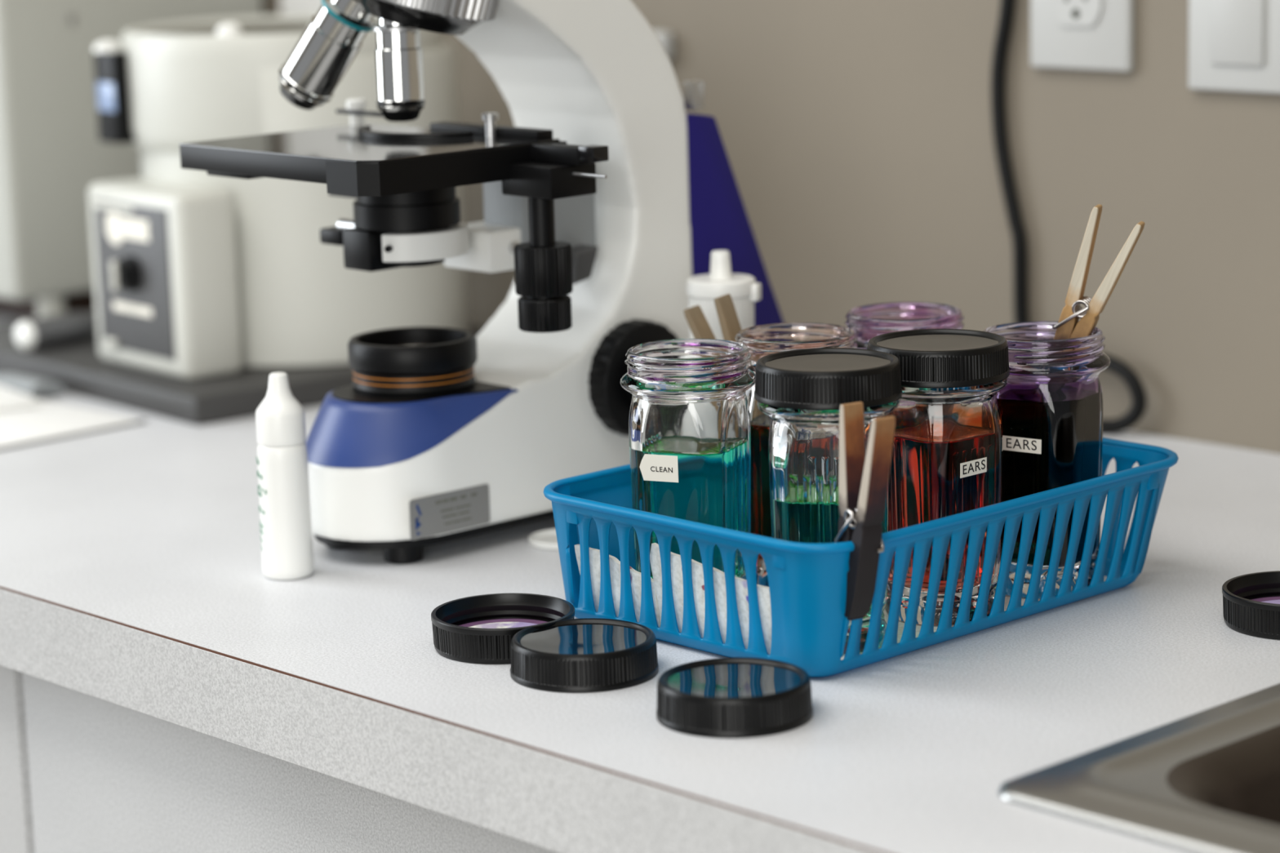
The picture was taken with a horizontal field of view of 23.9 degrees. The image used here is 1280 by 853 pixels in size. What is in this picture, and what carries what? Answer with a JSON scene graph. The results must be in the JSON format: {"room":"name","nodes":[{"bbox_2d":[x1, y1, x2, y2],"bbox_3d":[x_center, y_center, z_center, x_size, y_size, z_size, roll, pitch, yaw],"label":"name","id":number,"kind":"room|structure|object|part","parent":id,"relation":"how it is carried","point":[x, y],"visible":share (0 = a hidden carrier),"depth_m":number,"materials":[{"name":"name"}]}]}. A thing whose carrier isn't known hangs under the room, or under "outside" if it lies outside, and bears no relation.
{"room":"laboratory","nodes":[
{"label":"laboratory","id":0,"kind":"room"},
{"bbox_2d":[683,293,742,342],"bbox_3d":[0.042,-0.019,1.389,0.045,0.086,0.016,5,13,29],"label":"clothespin","id":1,"kind":"object","parent":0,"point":[730,325],"visible":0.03,"depth_m":1.38,"materials":[{"name":"brown wood"}]},
{"bbox_3d":[0.042,-0.016,1.392,0.013,0.087,0.010,-19,2,44],"label":"wooden arm","id":2,"kind":"part","parent":1,"relation":"part of","materials":[{"name":"brown wood"}]},
{"bbox_3d":[0.049,-0.018,1.385,0.013,0.087,0.010,-19,2,44],"label":"wooden arm","id":3,"kind":"part","parent":1,"relation":"part of","materials":[{"name":"brown wood"}]},
{"bbox_2d":[262,0,1279,453],"bbox_3d":[0.788,-0.309,1.118,0.100,2.600,5.800,-12,15,-42],"label":"wall","id":4,"kind":"structure","parent":0,"point":[857,137],"depth_m":1.72,"materials":[{"name":"beige paint"}]},
{"bbox_2d":[280,0,321,14],"bbox_3d":[-0.209,-0.389,2.108,0.001,0.206,0.156,-12,15,-42],"label":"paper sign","id":5,"kind":"object","parent":4,"relation":"attached to","point":[286,6],"visible":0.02,"depth_m":2.17,"materials":[{"name":"white paper"}]},
{"bbox_2d":[653,30,674,58],"bbox_3d":[0.011,-0.239,1.895,0.012,0.018,0.023,-12,15,-42],"label":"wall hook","id":6,"kind":"object","parent":4,"relation":"attached to","point":[666,38],"visible":0.41,"depth_m":1.89,"materials":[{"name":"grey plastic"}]},
{"bbox_2d":[991,0,1146,433],"bbox_3d":[0.220,-0.146,1.661,0.048,0.300,0.123,-12,15,-42],"label":"power cord","id":7,"kind":"object","parent":4,"relation":"hanging from","point":[1117,366],"visible":0.61,"depth_m":1.70,"materials":[{"name":"black rubber"}]},
{"bbox_2d":[1030,0,1133,71],"bbox_3d":[0.240,-0.252,1.646,0.008,0.115,0.069,-12,15,-42],"label":"wall outlet","id":8,"kind":"object","parent":4,"relation":"attached to","point":[1068,34],"visible":1,"depth_m":1.65,"materials":[{"name":"grey plastic"}]},
{"bbox_2d":[1051,0,1102,26],"bbox_3d":[0.238,-0.233,1.648,0.002,0.028,0.034,-12,15,-42],"label":"socket","id":9,"kind":"object","parent":8,"relation":"attached to","point":[1064,12],"depth_m":1.65,"materials":[{"name":"grey plastic"}]},
{"bbox_2d":[1187,0,1279,93],"bbox_3d":[0.329,-0.219,1.557,0.008,0.095,0.112,-12,15,-42],"label":"wall plate","id":10,"kind":"object","parent":4,"relation":"attached to","point":[1234,45],"visible":1,"depth_m":1.58,"materials":[{"name":"grey plastic"}]},
{"bbox_2d":[1209,0,1265,66],"bbox_3d":[0.311,-0.221,1.572,0.003,0.066,0.033,-12,15,-42],"label":"rocker switch","id":11,"kind":"object","parent":10,"relation":"attached to","point":[1237,27],"depth_m":1.57,"materials":[{"name":"grey plastic"}]},
{"bbox_3d":[-0.600,1.314,0.070,4.019,0.100,5.800,-12,15,-42],"label":"floor","id":12,"kind":"structure","parent":0,"visible":0},
{"bbox_2d":[0,665,35,852],"bbox_3d":[-0.320,0.440,1.966,0.560,0.861,0.689,-12,15,-42],"label":"base cabinet","id":13,"kind":"object","parent":12,"relation":"on","point":[16,825],"visible":0.02,"depth_m":1.47,"materials":[{"name":"laminate"}]},
{"bbox_2d":[22,672,557,852],"bbox_3d":[0.055,0.507,1.573,0.560,0.861,0.403,-12,15,-42],"label":"base cabinet","id":14,"kind":"object","parent":12,"relation":"on","point":[106,776],"visible":0.02,"depth_m":1.36,"materials":[{"name":"laminate"}]},
{"bbox_3d":[0.484,0.584,1.124,0.560,0.861,0.845,-12,15,-42],"label":"base cabinet","id":15,"kind":"object","parent":12,"relation":"on","visible":0},
{"bbox_2d":[0,313,1279,852],"bbox_3d":[0.060,0.070,1.464,0.611,0.038,3.800,-12,15,-42],"label":"countertop","id":16,"kind":"structure","parent":15,"relation":"on","point":[132,577],"depth_m":1.24,"materials":[{"name":"laminate"}]},
{"bbox_2d":[0,290,95,319],"bbox_3d":[-0.511,-0.118,2.336,0.118,0.022,0.418,-12,15,-42],"label":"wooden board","id":17,"kind":"object","parent":16,"relation":"on","point":[85,301],"visible":0.02,"depth_m":2.17,"materials":[{"name":"brown wood"}]},
{"bbox_2d":[0,373,146,450],"bbox_3d":[-0.425,-0.011,1.811,0.237,0.012,0.187,9,16,44],"label":"paper","id":18,"kind":"object","parent":16,"relation":"on","point":[46,420],"visible":0.88,"depth_m":1.78,"materials":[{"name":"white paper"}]},
{"bbox_2d":[0,385,34,411],"bbox_3d":[-0.443,-0.018,1.848,0.100,0.006,0.135,-9,13,-32],"label":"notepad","id":19,"kind":"object","parent":18,"relation":"on","point":[10,399],"visible":1,"depth_m":1.82,"materials":[{"name":"paper"}]},
{"bbox_2d":[0,0,262,318],"bbox_3d":[-0.529,-0.312,2.296,0.222,0.420,0.524,-12,15,-42],"label":"machine","id":20,"kind":"object","parent":16,"relation":"on","point":[51,150],"visible":0.43,"depth_m":2.08,"materials":[{"name":"grey plastic"}]},
{"bbox_3d":[-0.411,-0.079,2.110,0.022,0.028,0.022,-12,15,-42],"label":"leg","id":21,"kind":"part","parent":20,"relation":"part of","materials":[{"name":"grey ceramic"}]},
{"bbox_2d":[0,13,484,425],"bbox_3d":[-0.268,-0.153,1.952,0.264,0.227,0.341,-11,14,-38],"label":"centrifuge","id":22,"kind":"object","parent":16,"relation":"on","point":[207,287],"visible":0.73,"depth_m":1.83,"materials":[{"name":"beige plastic"}]},
{"bbox_2d":[14,310,97,350],"bbox_3d":[-0.357,-0.067,1.978,0.020,0.020,0.121,8,15,40],"label":"penlight","id":23,"kind":"object","parent":22,"relation":"on","point":[78,326],"visible":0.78,"depth_m":1.95,"materials":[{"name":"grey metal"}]},
{"bbox_3d":[-0.313,-0.092,1.835,0.012,0.022,0.022,-11,14,-38],"label":"dial knob","id":24,"kind":"part","parent":22,"relation":"part of","materials":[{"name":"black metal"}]},
{"bbox_3d":[-0.307,-0.090,1.841,0.003,0.091,0.087,-11,14,-38],"label":"control panel","id":25,"kind":"part","parent":22,"relation":"part of","materials":[{"name":"grey plastic"}]},
{"bbox_3d":[-0.226,-0.251,1.908,0.181,0.001,0.181,-11,14,-38],"label":"lid","id":26,"kind":"part","parent":22,"relation":"part of","materials":[{"name":"grey plastic"}]},
{"bbox_3d":[-0.225,-0.214,1.915,0.203,0.082,0.203,-11,14,-38],"label":"lid","id":27,"kind":"part","parent":22,"relation":"part of","materials":[{"name":"white plastic"}]},
{"bbox_2d":[255,372,314,580],"bbox_3d":[-0.164,0.022,1.392,0.024,0.095,0.024,-12,15,-42],"label":"dropper bottle","id":28,"kind":"object","parent":16,"relation":"on","point":[282,458],"visible":1,"depth_m":1.38,"materials":[{"name":"white plastic"}]},
{"bbox_2d":[179,0,784,564],"bbox_3d":[-0.048,-0.152,1.451,0.337,0.407,0.200,-12,15,-42],"label":"microscope","id":29,"kind":"object","parent":16,"relation":"on","point":[603,197],"visible":0.86,"depth_m":1.43,"materials":[{"name":"white metal"}]},
{"bbox_3d":[-0.162,-0.124,1.435,0.084,0.003,0.033,-12,15,-42],"label":"stage rail","id":30,"kind":"part","parent":29,"relation":"part of","materials":[{"name":"black metal"}]},
{"bbox_3d":[-0.139,-0.111,1.454,0.002,0.002,0.034,-12,15,-42],"label":"iris lever","id":31,"kind":"part","parent":29,"relation":"part of","materials":[{"name":"black metal"}]},
{"bbox_3d":[-0.136,-0.096,1.448,0.007,0.007,0.026,-12,15,-42],"label":"clamp stem","id":32,"kind":"part","parent":29,"relation":"part of","materials":[{"name":"grey metal"}]},
{"bbox_3d":[-0.133,-0.153,1.476,0.004,0.002,0.048,-12,15,-42],"label":"clip lever","id":33,"kind":"part","parent":29,"relation":"part of","materials":[{"name":"silver metal"}]},
{"bbox_3d":[-0.113,-0.018,1.440,0.070,0.001,0.076,-12,15,-42],"label":"plate","id":34,"kind":"part","parent":29,"relation":"part of","materials":[{"name":"black metal"}]},
{"bbox_3d":[-0.069,0.037,1.491,0.211,0.005,0.075,-12,15,-42],"label":"plate","id":35,"kind":"part","parent":29,"relation":"part of","materials":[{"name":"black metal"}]},
{"bbox_3d":[-0.089,0.040,1.416,0.048,0.019,0.001,-12,15,-42],"label":"rating plate","id":36,"kind":"part","parent":29,"relation":"part of","materials":[{"name":"silver metal"}]},
{"bbox_3d":[-0.044,-0.072,1.384,0.026,0.023,0.026,-12,15,-42],"label":"drive knob","id":37,"kind":"part","parent":29,"relation":"part of","materials":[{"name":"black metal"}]},
{"bbox_3d":[-0.044,-0.053,1.388,0.025,0.017,0.025,-12,15,-42],"label":"drive knob","id":38,"kind":"part","parent":29,"relation":"part of","materials":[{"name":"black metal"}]},
{"bbox_3d":[-0.040,-0.125,1.378,0.010,0.008,0.045,-12,15,-42],"label":"slide rail","id":39,"kind":"part","parent":29,"relation":"part of","materials":[{"name":"black metal"}]},
{"bbox_3d":[-0.021,-0.123,1.358,0.010,0.007,0.010,-12,15,-42],"label":"rail","id":40,"kind":"part","parent":29,"relation":"part of","materials":[{"name":"black metal"}]},
{"bbox_3d":[0.008,-0.022,1.474,0.033,0.033,0.012,-12,15,-42],"label":"fine focus knob","id":41,"kind":"part","parent":29,"relation":"part of","materials":[{"name":"black plastic"}]},
{"bbox_3d":[-0.001,-0.024,1.483,0.058,0.058,0.015,-12,15,-42],"label":"focus knob","id":42,"kind":"part","parent":29,"relation":"part of","materials":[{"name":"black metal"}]},
{"bbox_2d":[431,593,574,664],"bbox_3d":[-0.057,0.085,1.267,0.060,0.015,0.060,8,15,41],"label":"lid","id":43,"kind":"object","parent":16,"relation":"on","point":[479,628],"visible":0.8,"depth_m":1.28,"materials":[{"name":"black plastic"}]},
{"bbox_2d":[528,528,558,550],"bbox_3d":[-0.037,0.054,1.449,0.032,0.004,0.032,-12,15,-42],"label":"dish","id":44,"kind":"object","parent":16,"relation":"on","point":[546,540],"visible":0.36,"depth_m":1.45,"materials":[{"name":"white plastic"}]},
{"bbox_2d":[510,618,658,693],"bbox_3d":[-0.023,0.092,1.224,0.060,0.015,0.060,8,15,41],"label":"lid","id":45,"kind":"object","parent":16,"relation":"on","point":[572,655],"visible":1,"depth_m":1.21,"materials":[{"name":"black plastic"}]},
{"bbox_3d":[-0.023,0.087,1.223,0.051,0.002,0.051,8,15,40],"label":"panel","id":46,"kind":"part","parent":45,"relation":"part of","materials":[{"name":"black plastic"}]},
{"bbox_2d":[685,249,761,339],"bbox_3d":[0.040,-0.017,1.458,0.044,0.136,0.044,-12,15,-42],"label":"squeeze bottle","id":47,"kind":"object","parent":16,"relation":"on","point":[702,290],"visible":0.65,"depth_m":1.44,"materials":[{"name":"white plastic"}]},
{"bbox_3d":[0.039,-0.078,1.446,0.011,0.014,0.011,-12,15,-42],"label":"spout","id":48,"kind":"part","parent":47,"relation":"part of","materials":[{"name":"white plastic"}]},
{"bbox_2d":[656,657,813,738],"bbox_3d":[0.036,0.103,1.159,0.060,0.015,0.060,8,15,41],"label":"lid","id":49,"kind":"object","parent":16,"relation":"on","point":[722,698],"visible":1,"depth_m":1.14,"materials":[{"name":"black plastic"}]},
{"bbox_3d":[0.036,0.098,1.158,0.051,0.002,0.051,-5,12,-17],"label":"panel","id":50,"kind":"part","parent":49,"relation":"part of","materials":[{"name":"black plastic"}]},
{"bbox_2d":[543,437,1178,677],"bbox_3d":[0.099,0.048,1.319,0.242,0.060,0.180,-12,15,-42],"label":"plastic basket","id":51,"kind":"object","parent":16,"relation":"on","point":[807,581],"visible":0.66,"depth_m":1.25,"materials":[{"name":"blue plastic"}]},
{"bbox_2d":[574,544,660,627],"bbox_3d":[-0.009,0.069,1.281,0.008,0.032,0.047,-12,15,-42],"label":"paper towel","id":52,"kind":"object","parent":51,"relation":"in","point":[594,554],"visible":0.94,"depth_m":1.28,"materials":[{"name":"white paper"}]},
{"bbox_2d":[620,338,755,579],"bbox_3d":[0.022,0.023,1.301,0.058,0.114,0.058,3,12,23],"label":"jar","id":53,"kind":"object","parent":51,"relation":"in","point":[690,427],"visible":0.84,"depth_m":1.28,"materials":[{"name":"clear glass"}]},
{"bbox_2d":[649,542,771,654],"bbox_3d":[0.034,0.072,1.234,0.009,0.040,0.078,-12,15,-42],"label":"paper towel","id":54,"kind":"object","parent":51,"relation":"in","point":[719,583],"visible":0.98,"depth_m":1.24,"materials":[{"name":"white paper"}]},
{"bbox_2d":[734,322,857,586],"bbox_3d":[0.070,0.014,1.336,0.058,0.114,0.058,4,13,26],"label":"jar","id":55,"kind":"object","parent":51,"relation":"in","point":[762,340],"visible":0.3,"depth_m":1.32,"materials":[{"name":"clear glass"}]},
{"bbox_2d":[754,347,902,653],"bbox_3d":[0.078,0.031,1.243,0.060,0.118,0.060,-5,12,-16],"label":"jar","id":56,"kind":"object","parent":51,"relation":"in","point":[802,393],"visible":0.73,"depth_m":1.22,"materials":[{"name":"clear glass"}]},
{"bbox_3d":[0.076,-0.025,1.232,0.051,0.002,0.051,9,15,42],"label":"panel","id":57,"kind":"part","parent":56,"relation":"part of","materials":[{"name":"black plastic"}]},
{"bbox_3d":[0.077,-0.020,1.233,0.060,0.015,0.060,1,12,15],"label":"lid","id":58,"kind":"part","parent":56,"relation":"part of","materials":[{"name":"black plastic"}]},
{"bbox_2d":[834,401,895,620],"bbox_3d":[0.088,0.035,1.181,0.014,0.087,0.027,-8,13,-30],"label":"clothespin","id":59,"kind":"object","parent":51,"relation":"attached to","point":[863,486],"visible":1,"depth_m":1.18,"materials":[{"name":"brown wood"}]},
{"bbox_3d":[0.084,0.034,1.188,0.010,0.087,0.007,-9,13,-31],"label":"wooden arm","id":60,"kind":"part","parent":59,"relation":"part of","materials":[{"name":"brown wood"}]},
{"bbox_2d":[844,302,964,349],"bbox_3d":[0.122,0.003,1.385,0.058,0.114,0.058,5,13,31],"label":"jar","id":61,"kind":"object","parent":51,"relation":"in","point":[868,322],"visible":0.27,"depth_m":1.36,"materials":[{"name":"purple glass"}]},
{"bbox_2d":[866,328,1009,625],"bbox_3d":[0.127,0.021,1.282,0.060,0.118,0.060,-2,11,-3],"label":"jar","id":62,"kind":"object","parent":51,"relation":"in","point":[946,460],"visible":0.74,"depth_m":1.26,"materials":[{"name":"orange glass"}]},
{"bbox_3d":[0.125,-0.034,1.272,0.051,0.002,0.051,6,13,32],"label":"panel","id":63,"kind":"part","parent":62,"relation":"part of","materials":[{"name":"black plastic"}]},
{"bbox_3d":[0.125,-0.029,1.272,0.060,0.015,0.060,-11,14,-39],"label":"lid","id":64,"kind":"part","parent":62,"relation":"part of","materials":[{"name":"black plastic"}]},
{"bbox_2d":[840,576,1106,660],"bbox_3d":[0.100,0.074,1.329,0.185,0.001,0.134,-12,15,-42],"label":"paper towel","id":65,"kind":"object","parent":51,"relation":"in","point":[901,624],"visible":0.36,"depth_m":1.28,"materials":[{"name":"white paper"}]},
{"bbox_2d":[982,321,1110,599],"bbox_3d":[0.176,0.014,1.321,0.058,0.114,0.058,6,13,32],"label":"jar","id":66,"kind":"object","parent":51,"relation":"in","point":[1051,403],"visible":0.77,"depth_m":1.30,"materials":[{"name":"clear glass"}]},
{"bbox_2d":[1052,204,1145,339],"bbox_3d":[0.196,-0.054,1.310,0.043,0.085,0.014,3,12,20],"label":"clothespin","id":67,"kind":"object","parent":66,"relation":"in","point":[1068,326],"visible":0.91,"depth_m":1.30,"materials":[{"name":"brown wood"}]},
{"bbox_3d":[0.189,-0.054,1.313,0.014,0.086,0.010,24,18,14],"label":"wooden arm","id":68,"kind":"part","parent":67,"relation":"part of","materials":[{"name":"brown wood"}]},
{"bbox_2d":[997,683,1279,852],"bbox_3d":[0.495,0.201,1.010,0.460,0.157,0.600,-12,15,-42],"label":"sink","id":69,"kind":"object","parent":16,"relation":"in","point":[1207,780],"visible":1,"depth_m":1.07,"materials":[{"name":"silver metal"}]},
{"bbox_2d":[1166,724,1279,826],"bbox_3d":[0.495,0.203,1.010,0.392,0.153,0.534,-12,15,-42],"label":"basin","id":70,"kind":"object","parent":69,"relation":"in","point":[1230,772],"depth_m":1.09,"materials":[{"name":"silver metal"}]},
{"bbox_2d":[1222,570,1279,639],"bbox_3d":[0.275,0.075,1.268,0.060,0.015,0.060,0,11,6],"label":"lid","id":71,"kind":"object","parent":16,"relation":"on","point":[1251,602],"visible":1,"depth_m":1.26,"materials":[{"name":"black plastic"}]}
]}

